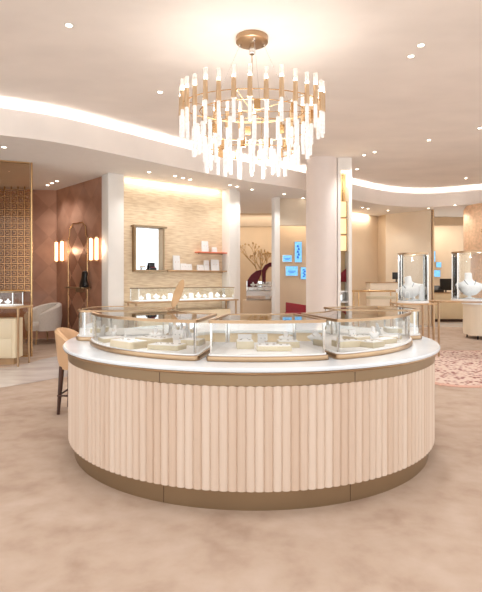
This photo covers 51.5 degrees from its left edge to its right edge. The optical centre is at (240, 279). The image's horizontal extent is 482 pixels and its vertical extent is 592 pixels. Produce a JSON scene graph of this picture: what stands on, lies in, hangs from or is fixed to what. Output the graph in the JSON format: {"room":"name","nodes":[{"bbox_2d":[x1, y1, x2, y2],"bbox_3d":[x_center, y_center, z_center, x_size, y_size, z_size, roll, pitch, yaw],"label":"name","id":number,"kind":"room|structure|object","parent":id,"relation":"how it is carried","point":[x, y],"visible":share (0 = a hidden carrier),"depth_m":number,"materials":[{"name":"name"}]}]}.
{"room":"shop","nodes":[
{"label":"shop","id":0,"kind":"room"},
{"bbox_2d":[0,190,56,338],"bbox_3d":[-6.863,-0.400,12.760,4.285,3.800,0.120,0,0,-3],"label":"wall","id":1,"kind":"structure","parent":0,"point":[44,201],"depth_m":12.78,"materials":[{"name":"brown wood"}]},
{"bbox_2d":[0,356,67,387],"bbox_3d":[-4.500,1.496,7.750,9.000,0.001,8.700,0,0,0],"label":"floor","id":2,"kind":"structure","parent":0,"point":[48,368],"depth_m":8.09,"materials":[{"name":"stone"}]},
{"bbox_2d":[57,176,101,332],"bbox_3d":[-3.792,-0.400,11.916,0.120,3.800,2.560,0,0,-44],"label":"wall","id":3,"kind":"structure","parent":0,"point":[80,202],"depth_m":11.76,"materials":[{"name":"brown wood"}]},
{"bbox_2d":[54,240,63,261],"bbox_3d":[-4.550,-0.717,12.535,0.120,0.538,0.432,0,0,-44],"label":"wall sconce","id":4,"kind":"object","parent":3,"relation":"attached to","point":[61,241],"visible":1,"depth_m":12.42,"materials":[{"name":"white glass"}]},
{"bbox_2d":[65,287,90,291],"bbox_3d":[-3.789,0.224,11.602,0.250,0.120,0.850,0,0,-44],"label":"wall shelf","id":5,"kind":"object","parent":3,"relation":"attached to","point":[77,289],"visible":1,"depth_m":11.50,"materials":[{"name":"wood"}]},
{"bbox_2d":[79,271,88,286],"bbox_3d":[-3.548,-0.021,11.357,0.179,0.370,0.380,0,0,-44],"label":"bust","id":6,"kind":"object","parent":5,"relation":"on","point":[84,281],"visible":0.98,"depth_m":11.32,"materials":[{"name":"black plastic"}]},
{"bbox_2d":[68,222,87,330],"bbox_3d":[-3.886,-0.079,11.900,0.040,2.586,1.021,0,0,-44],"label":"arched mirror","id":7,"kind":"object","parent":3,"relation":"attached to","point":[78,238],"visible":0.8,"depth_m":11.95,"materials":[{"name":"brown mirror"}]},
{"bbox_2d":[89,236,98,260],"bbox_3d":[-3.297,-0.693,11.226,0.120,0.544,0.371,0,0,-44],"label":"wall sconce","id":8,"kind":"object","parent":3,"relation":"attached to","point":[95,237],"visible":1,"depth_m":11.28,"materials":[{"name":"white glass"}]},
{"bbox_2d":[102,173,123,327],"bbox_3d":[-2.809,-0.400,10.948,0.360,3.800,0.360,0,0,-38],"label":"column","id":9,"kind":"structure","parent":3,"relation":"attached to","point":[112,183],"depth_m":10.81,"materials":[{"name":"white paint"}]},
{"bbox_2d":[124,176,221,327],"bbox_3d":[-1.612,-0.400,11.947,2.913,3.800,0.121,0,0,-38],"label":"wall","id":10,"kind":"structure","parent":0,"point":[191,215],"depth_m":11.93,"materials":[{"name":"beige stone"}]},
{"bbox_2d":[131,224,166,271],"bbox_3d":[-2.078,-0.710,11.377,0.841,1.042,0.200,0,0,-38],"label":"wall mirror","id":11,"kind":"object","parent":10,"relation":"attached to","point":[147,241],"visible":1,"depth_m":11.40,"materials":[{"name":"brown wood"}]},
{"bbox_2d":[167,270,226,272],"bbox_3d":[-1.036,-0.208,12.184,1.811,0.050,0.220,0,0,-38],"label":"wall shelf","id":12,"kind":"object","parent":10,"relation":"attached to","point":[193,271],"visible":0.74,"depth_m":12.20,"materials":[{"name":"brown wood"}]},
{"bbox_2d":[173,255,179,269],"bbox_3d":[-1.519,-0.406,11.781,0.180,0.345,0.047,0,0,-38],"label":"display card","id":13,"kind":"object","parent":12,"relation":"on","point":[176,259],"visible":0.98,"depth_m":11.77,"materials":[{"name":"white paper"}]},
{"bbox_2d":[210,259,218,270],"bbox_3d":[-0.648,-0.371,12.465,0.240,0.276,0.047,0,0,-38],"label":"display card","id":14,"kind":"object","parent":12,"relation":"on","point":[214,264],"visible":1,"depth_m":12.44,"materials":[{"name":"white paper"}]},
{"bbox_2d":[195,251,226,254],"bbox_3d":[-0.685,-0.665,12.460,0.976,0.050,0.220,0,0,-38],"label":"wall shelf","id":15,"kind":"object","parent":10,"relation":"attached to","point":[199,252],"visible":0.9,"depth_m":12.44,"materials":[{"name":"pink paint"}]},
{"bbox_2d":[201,241,208,251],"bbox_3d":[-0.884,-0.822,12.280,0.192,0.264,0.047,0,0,-38],"label":"display card","id":16,"kind":"object","parent":15,"relation":"on","point":[204,244],"visible":0.99,"depth_m":12.27,"materials":[{"name":"white paper"}]},
{"bbox_2d":[222,188,236,313],"bbox_3d":[-0.332,-0.400,12.760,0.240,3.800,0.440,0,0,-38],"label":"trim","id":17,"kind":"structure","parent":10,"relation":"attached to","point":[229,196],"depth_m":12.61,"materials":[{"name":"white paint"}]},
{"bbox_2d":[0,107,481,192],"bbox_3d":[-0.073,-2.590,11.901,20.267,0.580,5.033,0,0,-17],"label":"trim","id":18,"kind":"structure","parent":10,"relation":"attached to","point":[476,188],"depth_m":15.91,"materials":[{"name":"paint"}]},
{"bbox_2d":[0,135,471,216],"bbox_3d":[0.500,-2.300,13.650,19.000,0.001,14.700,0,0,0],"label":"ceiling","id":19,"kind":"structure","parent":0,"point":[67,164],"depth_m":11.01,"materials":[{"name":"paint"}]},
{"bbox_2d":[0,186,29,290],"bbox_3d":[-6.228,-1.010,12.300,2.205,2.580,0.040,0,0,0],"label":"screen","id":20,"kind":"object","parent":19,"relation":"hanging from","point":[17,206],"visible":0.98,"depth_m":12.29,"materials":[{"name":"gold metal"}]},
{"bbox_2d":[237,191,239,313],"bbox_3d":[-0.192,-0.400,12.971,0.220,3.800,0.280,0,0,-38],"label":"trim","id":21,"kind":"structure","parent":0,"point":[238,192],"depth_m":12.89,"materials":[{"name":"white paint"}]},
{"bbox_2d":[0,0,481,190],"bbox_3d":[0.500,-2.930,8.500,19.000,0.100,25.000,0,0,0],"label":"ceiling","id":22,"kind":"structure","parent":0,"point":[107,70],"depth_m":6.87,"materials":[{"name":"paint"}]},
{"bbox_2d":[179,30,325,178],"bbox_3d":[0.131,-2.060,5.940,1.730,1.640,1.200,0,0,6],"label":"chandelier","id":23,"kind":"object","parent":22,"relation":"hanging from","point":[251,40],"visible":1,"depth_m":5.69,"materials":[{"name":"glass"}]},
{"bbox_2d":[0,322,481,591],"bbox_3d":[0.500,1.548,8.500,19.000,0.104,25.000,0,0,0],"label":"floor","id":24,"kind":"structure","parent":0,"point":[63,529],"depth_m":3.01,"materials":[{"name":"beige carpet"}]},
{"bbox_2d":[0,317,22,364],"bbox_3d":[-4.577,1.090,8.974,1.200,0.820,0.352,0,0,0],"label":"base cabinet","id":25,"kind":"object","parent":24,"relation":"on","point":[8,325],"visible":0.98,"depth_m":8.81,"materials":[{"name":"beige paint"}]},
{"bbox_2d":[0,160,29,356],"bbox_3d":[-5.138,-0.400,9.378,2.170,3.800,0.042,0,0,-22],"label":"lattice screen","id":26,"kind":"structure","parent":24,"relation":"on","point":[0,160],"depth_m":9.69,"materials":[{"name":"brown metal"}]},
{"bbox_2d":[0,305,32,366],"bbox_3d":[-4.647,0.980,8.850,1.700,1.040,0.550,0,0,0],"label":"display table","id":27,"kind":"object","parent":24,"relation":"on","point":[17,308],"visible":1,"depth_m":8.61,"materials":[{"name":"gold metal"}]},
{"bbox_2d":[0,291,23,306],"bbox_3d":[-4.747,0.330,8.850,1.620,0.260,0.420,0,0,0],"label":"display case","id":28,"kind":"object","parent":27,"relation":"on","point":[12,292],"visible":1,"depth_m":8.77,"materials":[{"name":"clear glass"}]},
{"bbox_2d":[30,162,32,356],"bbox_3d":[-4.106,-0.400,9.800,0.044,3.800,0.044,0,0,0],"label":"post","id":29,"kind":"object","parent":24,"relation":"on","point":[31,163],"visible":1,"depth_m":9.78,"materials":[{"name":"gold metal"}]},
{"bbox_2d":[24,302,61,344],"bbox_3d":[-4.748,1.028,12.030,0.952,0.950,0.826,0,0,43],"label":"tub chair","id":30,"kind":"object","parent":24,"relation":"on","point":[47,317],"visible":0.89,"depth_m":11.78,"materials":[{"name":"fabric"}]},
{"bbox_2d":[25,322,38,330],"bbox_3d":[-4.776,1.101,12.000,0.745,0.180,0.745,0,0,43],"label":"seat cushion","id":31,"kind":"object","parent":30,"relation":"on","point":[35,324],"depth_m":11.65,"materials":[{"name":"fabric"}]},
{"bbox_2d":[55,327,78,414],"bbox_3d":[-1.877,1.026,5.750,0.495,0.951,0.556,0,0,0],"label":"bar stool","id":32,"kind":"object","parent":24,"relation":"on","point":[62,334],"visible":0.41,"depth_m":5.58,"materials":[{"name":"beige leather"}]},
{"bbox_2d":[134,308,229,326],"bbox_3d":[-1.294,1.100,11.579,2.418,0.800,0.372,0,0,-38],"label":"base cabinet","id":33,"kind":"object","parent":24,"relation":"on","point":[220,311],"visible":0.16,"depth_m":11.65,"materials":[{"name":"beige paint"}]},
{"bbox_2d":[125,299,238,327],"bbox_3d":[-1.297,0.985,11.584,2.768,1.030,0.500,0,0,-38],"label":"display table","id":34,"kind":"object","parent":24,"relation":"on","point":[226,300],"visible":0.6,"depth_m":11.29,"materials":[{"name":"gold metal"}]},
{"bbox_2d":[130,287,234,301],"bbox_3d":[-1.297,0.320,11.584,2.568,0.300,0.420,0,0,-38],"label":"display case","id":35,"kind":"object","parent":34,"relation":"on","point":[228,291],"visible":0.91,"depth_m":11.54,"materials":[{"name":"clear glass"}]},
{"bbox_2d":[63,323,439,510],"bbox_3d":[0.090,1.030,4.880,3.447,0.940,3.447,0,0,-17],"label":"counter","id":36,"kind":"object","parent":24,"relation":"on","point":[202,433],"depth_m":3.33,"materials":[{"name":"beige wood"}]},
{"bbox_2d":[76,306,174,340],"bbox_3d":[-1.117,0.419,4.984,0.896,0.282,0.820,0,0,0],"label":"display case","id":37,"kind":"object","parent":36,"relation":"on","point":[85,316],"visible":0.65,"depth_m":4.90,"materials":[{"name":"beige metal"}]},
{"bbox_2d":[90,326,108,332],"bbox_3d":[-1.400,0.489,4.950,0.140,0.049,0.200,0,0,-4],"label":"tray","id":38,"kind":"object","parent":37,"relation":"in","point":[98,330],"visible":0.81,"depth_m":4.86,"materials":[{"name":"white fabric"}]},
{"bbox_2d":[76,333,168,340],"bbox_3d":[-1.117,0.542,4.984,0.896,0.036,0.820,0,0,0],"label":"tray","id":39,"kind":"object","parent":37,"relation":"on","point":[81,336],"depth_m":4.69,"materials":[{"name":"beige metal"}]},
{"bbox_2d":[90,310,216,360],"bbox_3d":[-0.677,0.419,4.099,0.814,0.282,1.453,0,0,-42],"label":"display case","id":40,"kind":"object","parent":36,"relation":"on","point":[178,320],"visible":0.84,"depth_m":3.86,"materials":[{"name":"glass"}]},
{"bbox_2d":[98,336,124,342],"bbox_3d":[-1.080,0.496,4.200,0.200,0.034,0.160,0,0,-33],"label":"tray","id":41,"kind":"object","parent":40,"relation":"on","point":[106,339],"visible":0.69,"depth_m":4.15,"materials":[{"name":"white fabric"}]},
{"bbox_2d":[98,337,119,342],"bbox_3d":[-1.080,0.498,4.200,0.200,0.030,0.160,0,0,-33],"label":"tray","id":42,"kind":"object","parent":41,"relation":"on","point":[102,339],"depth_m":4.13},
{"bbox_2d":[110,338,147,349],"bbox_3d":[-0.860,0.483,3.830,0.270,0.059,0.160,0,0,43],"label":"tray","id":43,"kind":"object","parent":40,"relation":"in","point":[125,343],"visible":0.98,"depth_m":3.77,"materials":[{"name":"white fabric"}]},
{"bbox_2d":[90,339,209,360],"bbox_3d":[-0.677,0.542,4.099,0.814,0.036,1.453,0,0,-42],"label":"tray","id":44,"kind":"object","parent":40,"relation":"on","point":[188,354],"depth_m":3.64,"materials":[{"name":"fabric"}]},
{"bbox_2d":[135,335,172,343],"bbox_3d":[-0.700,0.483,4.020,0.280,0.059,0.140,0,0,31],"label":"tray","id":45,"kind":"object","parent":40,"relation":"in","point":[151,339],"visible":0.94,"depth_m":3.97,"materials":[{"name":"white fabric"}]},
{"bbox_2d":[149,327,161,335],"bbox_3d":[-0.720,0.457,4.219,0.127,0.112,0.043,0,0,23],"label":"bust","id":46,"kind":"object","parent":40,"relation":"on","point":[155,333],"visible":0.69,"depth_m":4.21,"materials":[{"name":"white fabric"}]},
{"bbox_2d":[147,342,186,350],"bbox_3d":[-0.550,0.491,3.720,0.250,0.044,0.150,0,0,20],"label":"tray","id":47,"kind":"object","parent":40,"relation":"on","point":[167,346],"visible":1,"depth_m":3.67,"materials":[{"name":"white fabric"}]},
{"bbox_2d":[171,279,183,310],"bbox_3d":[-0.578,0.136,4.571,0.126,0.284,0.073,0,0,8],"label":"mirror","id":48,"kind":"object","parent":40,"relation":"on","point":[178,291],"visible":1,"depth_m":4.57,"materials":[{"name":"brown metal"}]},
{"bbox_2d":[172,330,184,339],"bbox_3d":[-0.542,0.473,4.320,0.100,0.080,0.047,0,0,23],"label":"display card","id":49,"kind":"object","parent":40,"relation":"on","point":[176,333],"visible":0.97,"depth_m":4.32,"materials":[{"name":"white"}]},
{"bbox_2d":[181,338,204,345],"bbox_3d":[-0.380,0.491,3.980,0.160,0.044,0.130,0,0,17],"label":"tray","id":50,"kind":"object","parent":40,"relation":"on","point":[189,341],"visible":0.9,"depth_m":3.93,"materials":[{"name":"white fabric"}]},
{"bbox_2d":[63,323,439,372],"bbox_3d":[0.090,0.575,4.880,3.448,0.029,3.448,0,0,0],"label":"countertop","id":51,"kind":"structure","parent":36,"relation":"on","point":[425,347],"depth_m":3.49,"materials":[{"name":"white stone"}]},
{"bbox_2d":[206,313,328,361],"bbox_3d":[0.189,0.419,3.801,0.857,0.282,0.802,0,0,0],"label":"display case","id":52,"kind":"object","parent":36,"relation":"on","point":[309,331],"visible":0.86,"depth_m":3.59,"materials":[{"name":"glass"}]},
{"bbox_2d":[236,339,253,348],"bbox_3d":[0.030,0.481,3.780,0.130,0.064,0.130,0,0,-3],"label":"tray","id":53,"kind":"object","parent":52,"relation":"in","point":[240,343],"visible":1,"depth_m":3.72,"materials":[{"name":"white fabric"}]},
{"bbox_2d":[238,334,251,338],"bbox_3d":[0.030,0.475,4.021,0.110,0.075,0.047,0,0,0],"label":"display card","id":54,"kind":"object","parent":52,"relation":"in","point":[240,336],"visible":0.6,"depth_m":4.02,"materials":[{"name":"white fabric"}]},
{"bbox_2d":[257,334,267,342],"bbox_3d":[0.178,0.478,4.101,0.080,0.070,0.047,0,0,-6],"label":"display card","id":55,"kind":"object","parent":52,"relation":"in","point":[261,338],"visible":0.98,"depth_m":4.10,"materials":[{"name":"white paper"}]},
{"bbox_2d":[206,354,328,361],"bbox_3d":[0.189,0.542,3.801,0.857,0.036,0.802,0,0,0],"label":"base","id":56,"kind":"object","parent":52,"relation":"on","point":[211,357],"depth_m":3.42,"materials":[{"name":"beige metal"}]},
{"bbox_2d":[256,344,291,350],"bbox_3d":[0.240,0.491,3.660,0.250,0.044,0.130,0,0,0],"label":"tray","id":57,"kind":"object","parent":52,"relation":"on","point":[260,347],"visible":1,"depth_m":3.60,"materials":[{"name":"white fabric"}]},
{"bbox_2d":[279,331,292,338],"bbox_3d":[0.360,0.461,4.019,0.118,0.103,0.040,0,0,0],"label":"bust","id":58,"kind":"object","parent":52,"relation":"on","point":[285,335],"visible":0.71,"depth_m":4.01,"materials":[{"name":"white fabric"}]},
{"bbox_2d":[276,339,299,347],"bbox_3d":[0.360,0.486,3.850,0.160,0.054,0.140,0,0,-3],"label":"tray","id":59,"kind":"object","parent":52,"relation":"in","point":[294,343],"visible":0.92,"depth_m":3.78,"materials":[{"name":"white fabric"}]},
{"bbox_2d":[301,309,412,358],"bbox_3d":[0.940,0.419,4.173,0.796,0.282,1.360,0,0,35],"label":"display case","id":60,"kind":"object","parent":36,"relation":"on","point":[333,315],"visible":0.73,"depth_m":3.92,"materials":[{"name":"glass"}]},
{"bbox_2d":[331,339,361,347],"bbox_3d":[0.820,0.486,3.870,0.200,0.054,0.130,0,0,-20],"label":"tray","id":61,"kind":"object","parent":60,"relation":"in","point":[343,343],"visible":0.84,"depth_m":3.82,"materials":[{"name":"white fabric"}]},
{"bbox_2d":[342,334,369,339],"bbox_3d":[0.950,0.483,4.120,0.180,0.059,0.140,0,0,-34],"label":"tray","id":62,"kind":"object","parent":60,"relation":"on","point":[359,337],"visible":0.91,"depth_m":4.08,"materials":[{"name":"white fabric"}]},
{"bbox_2d":[325,338,412,358],"bbox_3d":[0.940,0.542,4.173,0.796,0.036,1.360,0,0,35],"label":"base","id":63,"kind":"object","parent":60,"relation":"on","point":[349,352],"depth_m":3.72,"materials":[{"name":"beige metal"}]},
{"bbox_2d":[360,339,384,347],"bbox_3d":[1.000,0.489,3.860,0.160,0.049,0.150,0,0,-43],"label":"tray","id":64,"kind":"object","parent":60,"relation":"in","point":[368,343],"visible":1,"depth_m":3.81,"materials":[{"name":"white fabric"}]},
{"bbox_2d":[368,326,378,337],"bbox_3d":[1.140,0.457,4.300,0.127,0.112,0.043,0,0,-34],"label":"bust","id":65,"kind":"object","parent":60,"relation":"on","point":[372,333],"visible":0.9,"depth_m":4.28,"materials":[{"name":"white fabric"}]},
{"bbox_2d":[371,337,396,343],"bbox_3d":[1.160,0.493,4.070,0.200,0.039,0.120,0,0,-37],"label":"tray","id":66,"kind":"object","parent":60,"relation":"on","point":[388,340],"visible":0.66,"depth_m":4.04,"materials":[{"name":"white fabric"}]},
{"bbox_2d":[379,334,401,339],"bbox_3d":[1.290,0.496,4.320,0.160,0.034,0.140,0,0,33],"label":"tray","id":67,"kind":"object","parent":60,"relation":"on","point":[383,335],"visible":0.64,"depth_m":4.30,"materials":[{"name":"white fabric"}]},
{"bbox_2d":[324,306,421,339],"bbox_3d":[1.292,0.419,5.062,0.905,0.282,0.765,0,0,0],"label":"display case","id":68,"kind":"object","parent":36,"relation":"on","point":[414,317],"visible":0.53,"depth_m":4.96,"materials":[{"name":"beige metal"}]},
{"bbox_2d":[339,334,421,339],"bbox_3d":[1.292,0.542,5.062,0.905,0.036,0.765,0,0,0],"label":"base","id":69,"kind":"object","parent":68,"relation":"on","point":[414,336],"depth_m":4.71,"materials":[{"name":"beige metal"}]},
{"bbox_2d":[383,326,401,332],"bbox_3d":[1.500,0.489,4.950,0.140,0.049,0.200,0,0,4],"label":"tray","id":70,"kind":"object","parent":68,"relation":"in","point":[389,329],"visible":1,"depth_m":4.86,"materials":[{"name":"white fabric"}]},
{"bbox_2d":[243,281,271,313],"bbox_3d":[0.593,0.766,15.800,1.061,1.469,1.000,0,0,0],"label":"display","id":71,"kind":"object","parent":24,"relation":"on","point":[258,300],"visible":0.63,"depth_m":15.30,"materials":[{"name":"beige paint"}]},
{"bbox_2d":[247,270,261,286],"bbox_3d":[0.407,-0.052,15.730,0.495,0.544,0.100,0,0,0],"label":"sculpted petal","id":72,"kind":"object","parent":71,"relation":"on","point":[255,276],"visible":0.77,"depth_m":15.68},
{"bbox_2d":[240,242,271,280],"bbox_3d":[0.586,-0.292,15.933,1.384,1.864,0.412,0,0,0],"label":"blossom branches","id":73,"kind":"object","parent":71,"relation":"on","point":[267,253],"visible":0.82,"depth_m":15.91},
{"bbox_2d":[246,291,271,295],"bbox_3d":[0.646,0.413,15.600,0.955,0.140,0.600,0,0,0],"label":"shelf","id":74,"kind":"object","parent":71,"relation":"attached to","point":[248,293],"depth_m":15.30,"materials":[{"name":"beige wood"}]},
{"bbox_2d":[247,281,271,299],"bbox_3d":[0.646,0.335,15.820,0.955,0.577,0.040,0,0,0],"label":"display case","id":75,"kind":"object","parent":71,"relation":"on","point":[260,282],"depth_m":15.80,"materials":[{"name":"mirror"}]},
{"bbox_2d":[262,263,271,286],"bbox_3d":[0.862,-0.165,15.730,0.408,0.768,0.100,0,0,0],"label":"sculpted petal","id":76,"kind":"object","parent":71,"relation":"on","point":[268,265],"visible":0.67,"depth_m":15.68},
{"bbox_2d":[285,302,305,313],"bbox_3d":[1.658,1.064,13.905,0.880,0.872,0.549,0,0,7],"label":"bench","id":77,"kind":"object","parent":24,"relation":"on","point":[290,307],"visible":0.17,"depth_m":14.05,"materials":[{"name":"fabric"}]},
{"bbox_2d":[337,158,351,325],"bbox_3d":[2.443,-0.690,12.030,0.330,4.380,0.540,0,0,0],"label":"lit niche","id":78,"kind":"object","parent":24,"relation":"on","point":[344,259],"visible":0.57,"depth_m":11.76,"materials":[{"name":"white paint"}]},
{"bbox_2d":[341,269,345,281],"bbox_3d":[2.443,-0.112,12.075,0.180,0.317,0.050,0,0,0],"label":"plaque","id":79,"kind":"object","parent":78,"relation":"attached to","point":[343,274],"visible":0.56,"depth_m":12.05,"materials":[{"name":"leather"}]},
{"bbox_2d":[341,172,346,251],"bbox_3d":[2.443,-1.627,12.000,0.178,1.906,0.154,0,0,0],"label":"light panel","id":80,"kind":"object","parent":78,"relation":"hanging from","point":[343,204],"visible":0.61,"depth_m":11.94,"materials":[{"name":"beige glass"}]},
{"bbox_2d":[341,291,347,302],"bbox_3d":[2.443,0.397,12.025,0.190,0.280,0.350,0,0,0],"label":"niche shelf","id":81,"kind":"object","parent":78,"relation":"attached to","point":[342,292],"visible":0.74,"depth_m":12.16,"materials":[{"name":"white fabric"}]},
{"bbox_2d":[352,290,397,326],"bbox_3d":[3.323,0.877,12.400,1.476,1.245,0.836,0,0,0],"label":"glass table","id":82,"kind":"object","parent":24,"relation":"on","point":[390,297],"visible":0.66,"depth_m":12.22,"materials":[{"name":"gold metal"}]},
{"bbox_2d":[366,296,395,298],"bbox_3d":[3.473,0.438,12.400,0.740,0.070,0.407,0,0,0],"label":"shelf","id":83,"kind":"object","parent":82,"relation":"attached to","point":[367,297],"depth_m":12.22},
{"bbox_2d":[365,282,408,327],"bbox_3d":[4.263,0.779,14.600,1.140,1.442,0.540,0,0,0],"label":"reception desk","id":84,"kind":"object","parent":24,"relation":"on","point":[369,285],"visible":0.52,"depth_m":14.35,"materials":[{"name":"beige paint"}]},
{"bbox_2d":[434,292,464,321],"bbox_3d":[7.389,0.975,18.200,1.340,1.050,0.640,0,0,0],"label":"reception desk","id":85,"kind":"object","parent":24,"relation":"on","point":[449,312],"visible":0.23,"depth_m":17.90,"materials":[{"name":"beige paint"}]},
{"bbox_2d":[434,286,443,292],"bbox_3d":[7.086,0.325,18.035,0.380,0.250,0.270,0,0,0],"label":"card terminal","id":86,"kind":"object","parent":85,"relation":"on","point":[437,289],"visible":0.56,"depth_m":17.90,"materials":[{"name":"black plastic"}]},
{"bbox_2d":[440,279,450,291],"bbox_3d":[7.421,0.200,18.100,0.460,0.500,0.160,0,0,-6],"label":"monitor","id":87,"kind":"object","parent":85,"relation":"on","point":[445,284],"visible":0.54,"depth_m":18.08,"materials":[{"name":"black plastic"}]},
{"bbox_2d":[435,351,481,387],"bbox_3d":[4.600,1.492,8.750,3.800,0.015,3.600,0,0,0],"label":"rug","id":88,"kind":"object","parent":24,"relation":"on","point":[463,369],"visible":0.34,"depth_m":8.29,"materials":[{"name":"carpet"}]},
{"bbox_2d":[389,302,436,340],"bbox_3d":[3.113,0.947,9.070,0.660,1.074,0.620,0,0,0],"label":"display table","id":89,"kind":"object","parent":88,"relation":"on","point":[392,303],"visible":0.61,"depth_m":8.79,"materials":[{"name":"gold metal"}]},
{"bbox_2d":[397,252,428,302],"bbox_3d":[3.113,-0.038,9.050,0.540,0.896,0.540,0,0,0],"label":"display case","id":90,"kind":"object","parent":89,"relation":"on","point":[400,255],"visible":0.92,"depth_m":9.10,"materials":[{"name":"clear glass"}]},
{"bbox_2d":[396,276,423,300],"bbox_3d":[3.071,0.148,9.111,0.497,0.445,0.172,0,0,29],"label":"bust","id":91,"kind":"object","parent":90,"relation":"on","point":[413,288],"visible":0.96,"depth_m":9.06,"materials":[{"name":"white fabric"}]},
{"bbox_2d":[419,285,423,300],"bbox_3d":[3.233,0.233,8.970,0.070,0.275,0.070,0,0,0],"label":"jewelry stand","id":92,"kind":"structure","parent":90,"relation":"on","point":[421,288],"depth_m":8.93,"materials":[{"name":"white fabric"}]},
{"bbox_2d":[427,300,481,356],"bbox_3d":[4.733,0.947,9.950,1.900,1.074,0.620,0,0,0],"label":"display table","id":93,"kind":"object","parent":88,"relation":"on","point":[438,302],"visible":0.66,"depth_m":9.67,"materials":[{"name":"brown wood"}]},
{"bbox_2d":[451,251,481,300],"bbox_3d":[4.613,-0.076,9.950,0.800,0.973,0.800,0,0,0],"label":"display case","id":94,"kind":"object","parent":93,"relation":"on","point":[454,255],"visible":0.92,"depth_m":10.07,"materials":[{"name":"clear glass"}]},
{"bbox_2d":[456,273,481,298],"bbox_3d":[4.534,0.112,9.917,0.588,0.516,0.198,0,0,-6],"label":"bust","id":95,"kind":"object","parent":94,"relation":"on","point":[469,287],"visible":1,"depth_m":9.86,"materials":[{"name":"white fabric"}]},
{"bbox_2d":[462,303,481,339],"bbox_3d":[6.769,1.040,12.900,1.960,0.920,0.960,0,0,0],"label":"base cabinet","id":96,"kind":"object","parent":24,"relation":"on","point":[472,312],"visible":0.86,"depth_m":12.63,"materials":[{"name":"beige paint"}]},
{"bbox_2d":[463,203,481,297],"bbox_3d":[7.528,-0.400,15.300,1.320,3.800,1.320,0,0,0],"label":"column","id":97,"kind":"structure","parent":24,"relation":"on","point":[472,214],"depth_m":15.03,"materials":[{"name":"stone"}]},
{"bbox_2d":[0,108,481,206],"bbox_3d":[-0.186,-2.515,11.425,19.940,0.430,4.857,0,0,-18],"label":"ceiling","id":98,"kind":"structure","parent":0,"point":[15,123],"depth_m":9.87,"materials":[{"name":"paint"}]},
{"bbox_2d":[240,227,271,313],"bbox_3d":[0.150,-0.400,18.860,6.300,3.800,0.120,0,0,0],"label":"wall","id":99,"kind":"structure","parent":0,"point":[261,236],"depth_m":18.80,"materials":[{"name":"beige paint"}]},
{"bbox_2d":[240,214,271,226],"bbox_3d":[1.350,-2.075,17.400,3.700,0.450,0.200,0,0,0],"label":"wall","id":100,"kind":"structure","parent":0,"point":[246,220],"depth_m":17.30,"materials":[{"name":"beige paint"}]},
{"bbox_2d":[272,197,279,313],"bbox_3d":[0.972,-0.400,13.995,0.160,3.800,0.250,0,0,-17],"label":"trim","id":101,"kind":"structure","parent":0,"point":[276,200],"depth_m":13.88,"materials":[{"name":"white paint"}]},
{"bbox_2d":[280,226,305,313],"bbox_3d":[1.875,-0.125,15.010,1.750,3.250,0.120,0,0,0],"label":"wall","id":102,"kind":"structure","parent":0,"point":[292,289],"depth_m":14.95,"materials":[{"name":"beige paint"}]},
{"bbox_2d":[282,255,291,261],"bbox_3d":[1.378,-0.641,14.912,0.283,0.209,0.037,0,0,0],"label":"wall screen","id":103,"kind":"object","parent":102,"relation":"attached to","point":[285,258],"visible":1,"depth_m":14.90,"materials":[{"name":"metal"}]},
{"bbox_2d":[285,266,297,275],"bbox_3d":[1.512,-0.268,14.912,0.372,0.298,0.037,0,0,0],"label":"wall screen","id":104,"kind":"object","parent":102,"relation":"attached to","point":[289,270],"visible":1,"depth_m":14.90,"materials":[{"name":"glass"}]},
{"bbox_2d":[294,242,301,262],"bbox_3d":[1.706,-0.834,14.910,0.224,0.626,0.040,0,0,0],"label":"wall screen","id":105,"kind":"object","parent":102,"relation":"attached to","point":[297,245],"visible":1,"depth_m":14.90,"materials":[{"name":"glass"}]},
{"bbox_2d":[300,267,305,279],"bbox_3d":[1.885,-0.201,14.910,0.224,0.372,0.040,0,0,0],"label":"wall screen","id":106,"kind":"object","parent":102,"relation":"attached to","point":[302,269],"visible":0.96,"depth_m":14.90,"materials":[{"name":"glass"}]},
{"bbox_2d":[280,198,305,225],"bbox_3d":[2.095,-1.920,14.225,2.000,0.760,0.150,0,0,-3],"label":"wall","id":107,"kind":"structure","parent":0,"point":[292,211],"depth_m":14.12,"materials":[{"name":"beige paint"}]},
{"bbox_2d":[306,156,336,324],"bbox_3d":[1.941,-0.690,11.980,0.760,4.380,0.760,0,0,0],"label":"column","id":108,"kind":"structure","parent":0,"point":[321,171],"depth_m":11.65,"materials":[{"name":"paint"}]},
{"bbox_2d":[352,212,377,323],"bbox_3d":[4.083,-0.400,17.343,2.298,3.800,0.120,0,0,-44],"label":"wall","id":109,"kind":"structure","parent":0,"point":[364,227],"depth_m":17.45,"materials":[{"name":"beige paint"}]},
{"bbox_2d":[378,215,385,281],"bbox_3d":[5.073,-0.400,17.839,0.120,3.800,0.565,0,0,-13],"label":"wall","id":110,"kind":"structure","parent":0,"point":[381,219],"depth_m":17.77,"materials":[{"name":"beige paint"}]},
{"bbox_2d":[386,210,431,325],"bbox_3d":[5.694,-0.400,16.991,0.120,3.800,1.655,0,0,-44],"label":"wall","id":111,"kind":"structure","parent":0,"point":[406,232],"depth_m":16.85,"materials":[{"name":"beige paint"}]},
{"bbox_2d":[432,209,433,302],"bbox_3d":[6.265,-0.400,16.330,0.050,3.800,0.100,0,0,0],"label":"trim","id":112,"kind":"structure","parent":111,"relation":"attached to","point":[432,209],"depth_m":16.29,"materials":[{"name":"beige metal"}]},
{"bbox_2d":[434,217,462,225],"bbox_3d":[7.250,-2.150,18.400,2.100,0.300,0.200,0,0,0],"label":"trim","id":113,"kind":"structure","parent":0,"point":[438,221],"depth_m":18.30,"materials":[{"name":"beige paint"}]},
{"bbox_2d":[434,226,469,296],"bbox_3d":[7.900,-0.400,20.060,4.200,3.800,0.120,0,0,0],"label":"wall","id":114,"kind":"structure","parent":0,"point":[447,239],"depth_m":20.00,"materials":[{"name":"beige paint"}]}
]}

